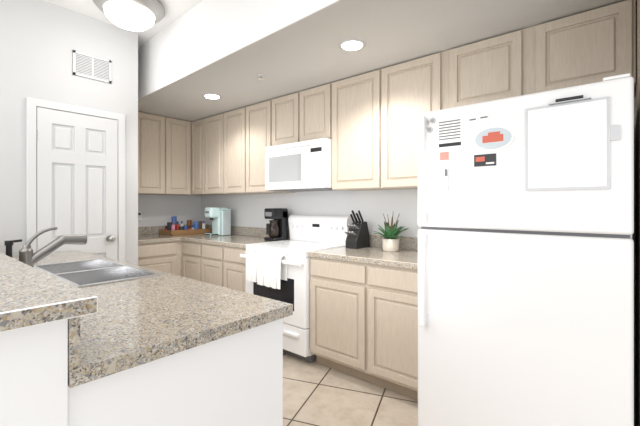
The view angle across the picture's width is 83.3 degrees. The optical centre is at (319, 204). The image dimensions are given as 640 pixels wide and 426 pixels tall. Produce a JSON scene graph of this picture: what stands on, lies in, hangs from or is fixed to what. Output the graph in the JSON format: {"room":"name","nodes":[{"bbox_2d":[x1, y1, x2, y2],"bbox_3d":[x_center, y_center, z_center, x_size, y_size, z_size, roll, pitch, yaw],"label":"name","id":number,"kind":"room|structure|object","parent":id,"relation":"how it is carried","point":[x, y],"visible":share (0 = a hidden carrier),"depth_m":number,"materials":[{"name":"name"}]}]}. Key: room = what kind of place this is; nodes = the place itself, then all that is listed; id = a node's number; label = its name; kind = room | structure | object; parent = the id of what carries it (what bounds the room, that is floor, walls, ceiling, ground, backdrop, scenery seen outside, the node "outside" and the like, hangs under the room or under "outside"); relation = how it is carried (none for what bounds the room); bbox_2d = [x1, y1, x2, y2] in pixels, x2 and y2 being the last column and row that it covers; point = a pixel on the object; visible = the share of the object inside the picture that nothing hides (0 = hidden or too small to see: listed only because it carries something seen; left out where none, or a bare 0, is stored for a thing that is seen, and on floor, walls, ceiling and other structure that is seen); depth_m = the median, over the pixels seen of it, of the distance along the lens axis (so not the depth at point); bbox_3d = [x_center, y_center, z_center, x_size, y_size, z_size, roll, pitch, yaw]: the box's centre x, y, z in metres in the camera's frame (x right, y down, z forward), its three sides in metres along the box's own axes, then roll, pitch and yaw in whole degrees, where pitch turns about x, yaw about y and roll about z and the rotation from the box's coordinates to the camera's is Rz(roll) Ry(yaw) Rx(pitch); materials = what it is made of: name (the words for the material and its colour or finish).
{"room":"kitchen","nodes":[
{"label":"kitchen","id":0,"kind":"room"},
{"bbox_2d":[0,0,137,264],"bbox_3d":[-3.228,-0.145,1.589,0.120,2.870,4.648,0,0,40],"label":"wall","id":1,"kind":"structure","parent":0,"point":[40,40],"depth_m":2.82,"materials":[{"name":"white paint"}]},
{"bbox_2d":[26,97,124,261],"bbox_3d":[-1.944,0.240,2.933,0.095,2.094,0.694,0,0,40],"label":"closet door","id":2,"kind":"structure","parent":1,"relation":"in","point":[75,173],"depth_m":2.93,"materials":[{"name":"white paint"}]},
{"bbox_2d":[72,50,111,83],"bbox_3d":[-1.915,-1.160,3.034,0.010,0.200,0.290,0,0,40],"label":"air vent","id":3,"kind":"object","parent":1,"relation":"in","point":[85,65],"visible":1,"depth_m":3.02,"materials":[{"name":"grey metal"}]},
{"bbox_2d":[43,0,202,47],"bbox_3d":[-0.653,-1.610,0.351,7.850,0.060,6.090,0,0,40],"label":"ceiling","id":4,"kind":"structure","parent":0,"point":[175,10],"depth_m":2.92,"materials":[{"name":"white paint"}]},
{"bbox_2d":[93,0,164,30],"bbox_3d":[-1.479,-1.481,2.801,0.504,0.196,0.504,0,0,40],"label":"ceiling light fixture","id":5,"kind":"object","parent":4,"relation":"attached to","point":[136,15],"visible":1,"depth_m":2.72,"materials":[{"name":"white glass"}]},
{"bbox_2d":[138,194,200,226],"bbox_3d":[-2.175,-0.145,4.532,0.120,2.870,1.442,0,0,40],"label":"wall","id":6,"kind":"structure","parent":0,"point":[159,210],"depth_m":4.67,"materials":[{"name":"white paint"}]},
{"bbox_2d":[138,211,141,220],"bbox_3d":[-2.203,0.133,4.382,0.028,0.115,0.075,0,0,40],"label":"electrical outlet plate","id":7,"kind":"object","parent":6,"relation":"attached to","point":[139,215],"visible":0.6,"depth_m":4.39,"materials":[{"name":"white paint"}]},
{"bbox_2d":[138,112,157,194],"bbox_3d":[-2.101,-0.594,4.252,0.350,0.928,0.517,0,0,40],"label":"upper cabinet","id":8,"kind":"object","parent":6,"relation":"attached to","point":[147,123],"depth_m":4.14,"materials":[{"name":"brown wood"}]},
{"bbox_2d":[158,115,189,194],"bbox_3d":[-1.861,-0.594,4.501,0.394,0.928,0.420,0,0,40],"label":"upper cabinet","id":9,"kind":"object","parent":6,"relation":"attached to","point":[173,134],"depth_m":4.37,"materials":[{"name":"brown wood"}]},
{"bbox_2d":[283,353,417,425],"bbox_3d":[-0.653,1.320,0.351,7.850,0.060,6.090,0,0,40],"label":"floor","id":10,"kind":"structure","parent":0,"point":[315,393],"depth_m":2.38,"materials":[{"name":"tile"}]},
{"bbox_2d":[0,251,291,425],"bbox_3d":[-1.327,0.769,1.798,2.439,1.039,0.825,0,0,40],"label":"base cabinet","id":11,"kind":"object","parent":10,"relation":"on","point":[166,349],"depth_m":1.02,"materials":[{"name":"white paint"}]},
{"bbox_2d":[4,239,21,256],"bbox_3d":[-1.684,0.280,1.972,0.052,0.179,0.082,0,0,40],"label":"soap dispenser","id":12,"kind":"object","parent":11,"relation":"on","point":[8,244],"visible":0.58,"depth_m":1.95,"materials":[{"name":"black plastic"}]},
{"bbox_2d":[19,227,86,266],"bbox_3d":[-1.407,0.243,1.897,0.080,0.253,0.304,0,0,40],"label":"faucet","id":13,"kind":"object","parent":11,"relation":"on","point":[28,256],"visible":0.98,"depth_m":1.86,"materials":[{"name":"silver metal"}]},
{"bbox_2d":[33,258,162,287],"bbox_3d":[-1.284,0.462,2.026,0.854,0.196,0.394,0,0,40],"label":"sink","id":14,"kind":"object","parent":11,"relation":"in","point":[82,273],"visible":0.17,"depth_m":2.08,"materials":[{"name":"silver metal"}]},
{"bbox_2d":[138,236,181,275],"bbox_3d":[-2.023,0.849,4.081,0.686,0.877,0.703,0,0,40],"label":"base cabinet","id":15,"kind":"object","parent":10,"relation":"on","point":[160,253],"depth_m":3.98,"materials":[{"name":"brown wood"}]},
{"bbox_2d":[159,216,210,235],"bbox_3d":[-1.734,0.258,4.650,0.310,0.222,0.550,0,0,40],"label":"tray","id":16,"kind":"object","parent":15,"relation":"on","point":[174,227],"visible":1,"depth_m":4.57,"materials":[{"name":"brown wood"}]},
{"bbox_2d":[182,236,249,280],"bbox_3d":[-1.210,0.849,4.238,0.456,0.877,0.632,0,0,40],"label":"base cabinet","id":17,"kind":"object","parent":10,"relation":"on","point":[191,249],"depth_m":4.00,"materials":[{"name":"brown wood"}]},
{"bbox_2d":[205,207,230,235],"bbox_3d":[-1.239,0.199,4.366,0.212,0.340,0.254,0,0,40],"label":"coffee machine","id":18,"kind":"object","parent":17,"relation":"on","point":[220,217],"visible":1,"depth_m":4.32,"materials":[{"name":"teal plastic"}]},
{"bbox_2d":[202,236,253,286],"bbox_3d":[-0.932,0.849,4.002,0.534,0.877,0.632,0,0,40],"label":"base cabinet","id":19,"kind":"object","parent":10,"relation":"on","point":[217,260],"depth_m":3.73,"materials":[{"name":"brown wood"}]},
{"bbox_2d":[226,240,271,291],"bbox_3d":[-0.649,0.849,3.762,0.470,0.877,0.632,0,0,40],"label":"base cabinet","id":20,"kind":"object","parent":10,"relation":"on","point":[235,265],"depth_m":3.50,"materials":[{"name":"brown wood"}]},
{"bbox_2d":[264,208,287,240],"bbox_3d":[-0.525,0.202,3.844,0.348,0.335,0.294,0,0,40],"label":"coffee maker","id":21,"kind":"object","parent":20,"relation":"on","point":[277,228],"visible":0.98,"depth_m":3.71,"materials":[{"name":"black plastic"}]},
{"bbox_2d":[240,215,352,362],"bbox_3d":[-0.215,0.697,3.318,0.758,1.183,0.718,0,0,40],"label":"range","id":22,"kind":"object","parent":10,"relation":"on","point":[305,231],"visible":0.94,"depth_m":3.03,"materials":[{"name":"white metal"}]},
{"bbox_2d":[246,252,286,288],"bbox_3d":[-0.471,0.542,3.074,0.452,0.276,0.098,0,0,40],"label":"hanging towel","id":23,"kind":"object","parent":22,"relation":"hanging from","point":[267,269],"visible":1,"depth_m":3.01,"materials":[{"name":"white fabric"}]},
{"bbox_2d":[308,234,417,399],"bbox_3d":[0.525,0.776,2.762,1.081,1.023,0.642,0,0,40],"label":"base cabinet","id":24,"kind":"object","parent":10,"relation":"on","point":[364,314],"visible":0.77,"depth_m":2.55,"materials":[{"name":"brown wood"}]},
{"bbox_2d":[344,210,369,248],"bbox_3d":[0.314,0.207,3.115,0.116,0.325,0.243,0,0,40],"label":"knife block","id":25,"kind":"object","parent":24,"relation":"on","point":[358,235],"visible":1,"depth_m":3.08,"materials":[{"name":"black wood"}]},
{"bbox_2d":[374,213,408,251],"bbox_3d":[0.571,0.208,2.900,0.269,0.322,0.259,0,0,40],"label":"potted plant","id":26,"kind":"object","parent":24,"relation":"on","point":[390,240],"visible":1,"depth_m":2.85,"materials":[{"name":"green plant"}]},
{"bbox_2d":[418,73,633,425],"bbox_3d":[1.129,0.401,1.948,0.846,1.775,1.047,0,0,40],"label":"refrigerator","id":27,"kind":"object","parent":10,"relation":"on","point":[525,263],"visible":1,"depth_m":1.53,"materials":[{"name":"white metal"}]},
{"bbox_2d":[138,0,636,121],"bbox_3d":[0.266,-1.320,2.501,6.230,0.520,1.381,0,0,40],"label":"ceiling","id":28,"kind":"structure","parent":0,"point":[228,51],"depth_m":2.50,"materials":[{"name":"white paint"}]},
{"bbox_2d":[203,94,220,98],"bbox_3d":[-1.050,-1.056,3.508,0.176,0.007,0.176,0,0,40],"label":"recessed light","id":29,"kind":"object","parent":28,"relation":"in","point":[212,96],"visible":1,"depth_m":3.49,"materials":[{"name":"white paint"}]},
{"bbox_2d":[339,39,364,50],"bbox_3d":[0.213,-1.056,2.384,0.176,0.007,0.176,0,0,40],"label":"recessed light","id":30,"kind":"object","parent":28,"relation":"in","point":[352,45],"visible":1,"depth_m":2.38,"materials":[{"name":"white paint"}]},
{"bbox_2d":[201,95,634,425],"bbox_3d":[0.706,-0.145,3.112,6.350,2.870,0.120,0,0,40],"label":"wall","id":31,"kind":"structure","parent":0,"point":[373,207],"depth_m":3.49,"materials":[{"name":"white paint"}]},
{"bbox_2d":[190,118,205,195],"bbox_3d":[-1.408,-0.594,4.552,0.360,0.928,0.412,0,0,40],"label":"upper cabinet","id":32,"kind":"object","parent":31,"relation":"attached to","point":[197,128],"depth_m":4.46,"materials":[{"name":"brown wood"}]},
{"bbox_2d":[206,113,225,195],"bbox_3d":[-1.145,-0.594,4.370,0.523,0.928,0.349,0,0,40],"label":"upper cabinet","id":33,"kind":"object","parent":31,"relation":"attached to","point":[215,125],"depth_m":4.21,"materials":[{"name":"brown wood"}]},
{"bbox_2d":[226,106,249,194],"bbox_3d":[-0.840,-0.594,4.112,0.523,0.928,0.349,0,0,40],"label":"upper cabinet","id":34,"kind":"object","parent":31,"relation":"attached to","point":[238,120],"depth_m":3.94,"materials":[{"name":"brown wood"}]},
{"bbox_2d":[250,99,294,193],"bbox_3d":[-0.531,-0.594,3.850,0.533,0.928,0.349,0,0,40],"label":"upper cabinet","id":35,"kind":"object","parent":31,"relation":"attached to","point":[261,114],"depth_m":3.70,"materials":[{"name":"brown wood"}]},
{"bbox_2d":[274,91,301,145],"bbox_3d":[-0.207,-0.815,3.575,0.444,0.485,0.349,0,0,40],"label":"upper cabinet","id":36,"kind":"object","parent":31,"relation":"attached to","point":[288,108],"depth_m":3.43,"materials":[{"name":"brown wood"}]},
{"bbox_2d":[302,83,329,140],"bbox_3d":[0.037,-0.815,3.367,0.444,0.485,0.349,0,0,40],"label":"upper cabinet","id":37,"kind":"object","parent":31,"relation":"attached to","point":[315,101],"depth_m":3.20,"materials":[{"name":"brown wood"}]},
{"bbox_2d":[265,138,331,191],"bbox_3d":[-0.123,-0.355,3.426,0.754,0.426,0.466,0,0,40],"label":"microwave","id":38,"kind":"object","parent":37,"relation":"attached to","point":[300,166],"visible":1,"depth_m":3.22,"materials":[{"name":"white plastic"}]},
{"bbox_2d":[330,67,389,190],"bbox_3d":[0.392,-0.594,3.067,0.613,0.928,0.349,0,0,40],"label":"upper cabinet","id":39,"kind":"object","parent":31,"relation":"attached to","point":[367,123],"depth_m":2.89,"materials":[{"name":"brown wood"}]},
{"bbox_2d":[390,46,461,189],"bbox_3d":[0.787,-0.594,2.732,0.670,0.928,0.349,0,0,40],"label":"upper cabinet","id":40,"kind":"object","parent":31,"relation":"attached to","point":[433,82],"depth_m":2.60,"materials":[{"name":"brown wood"}]},
{"bbox_2d":[462,27,529,105],"bbox_3d":[1.165,-0.842,2.411,0.468,0.432,0.349,0,0,40],"label":"upper cabinet","id":41,"kind":"object","parent":31,"relation":"attached to","point":[495,68],"depth_m":2.24,"materials":[{"name":"brown wood"}]},
{"bbox_2d":[530,0,635,94],"bbox_3d":[1.526,-0.842,2.105,0.477,0.432,0.349,0,0,40],"label":"upper cabinet","id":42,"kind":"object","parent":31,"relation":"attached to","point":[591,46],"depth_m":1.95,"materials":[{"name":"brown wood"}]},
{"bbox_2d":[635,0,639,425],"bbox_3d":[1.585,-0.145,1.718,0.105,2.870,0.870,0,0,40],"label":"wall","id":43,"kind":"structure","parent":0,"point":[637,253],"depth_m":1.74,"materials":[{"name":"white paint"}]}
]}

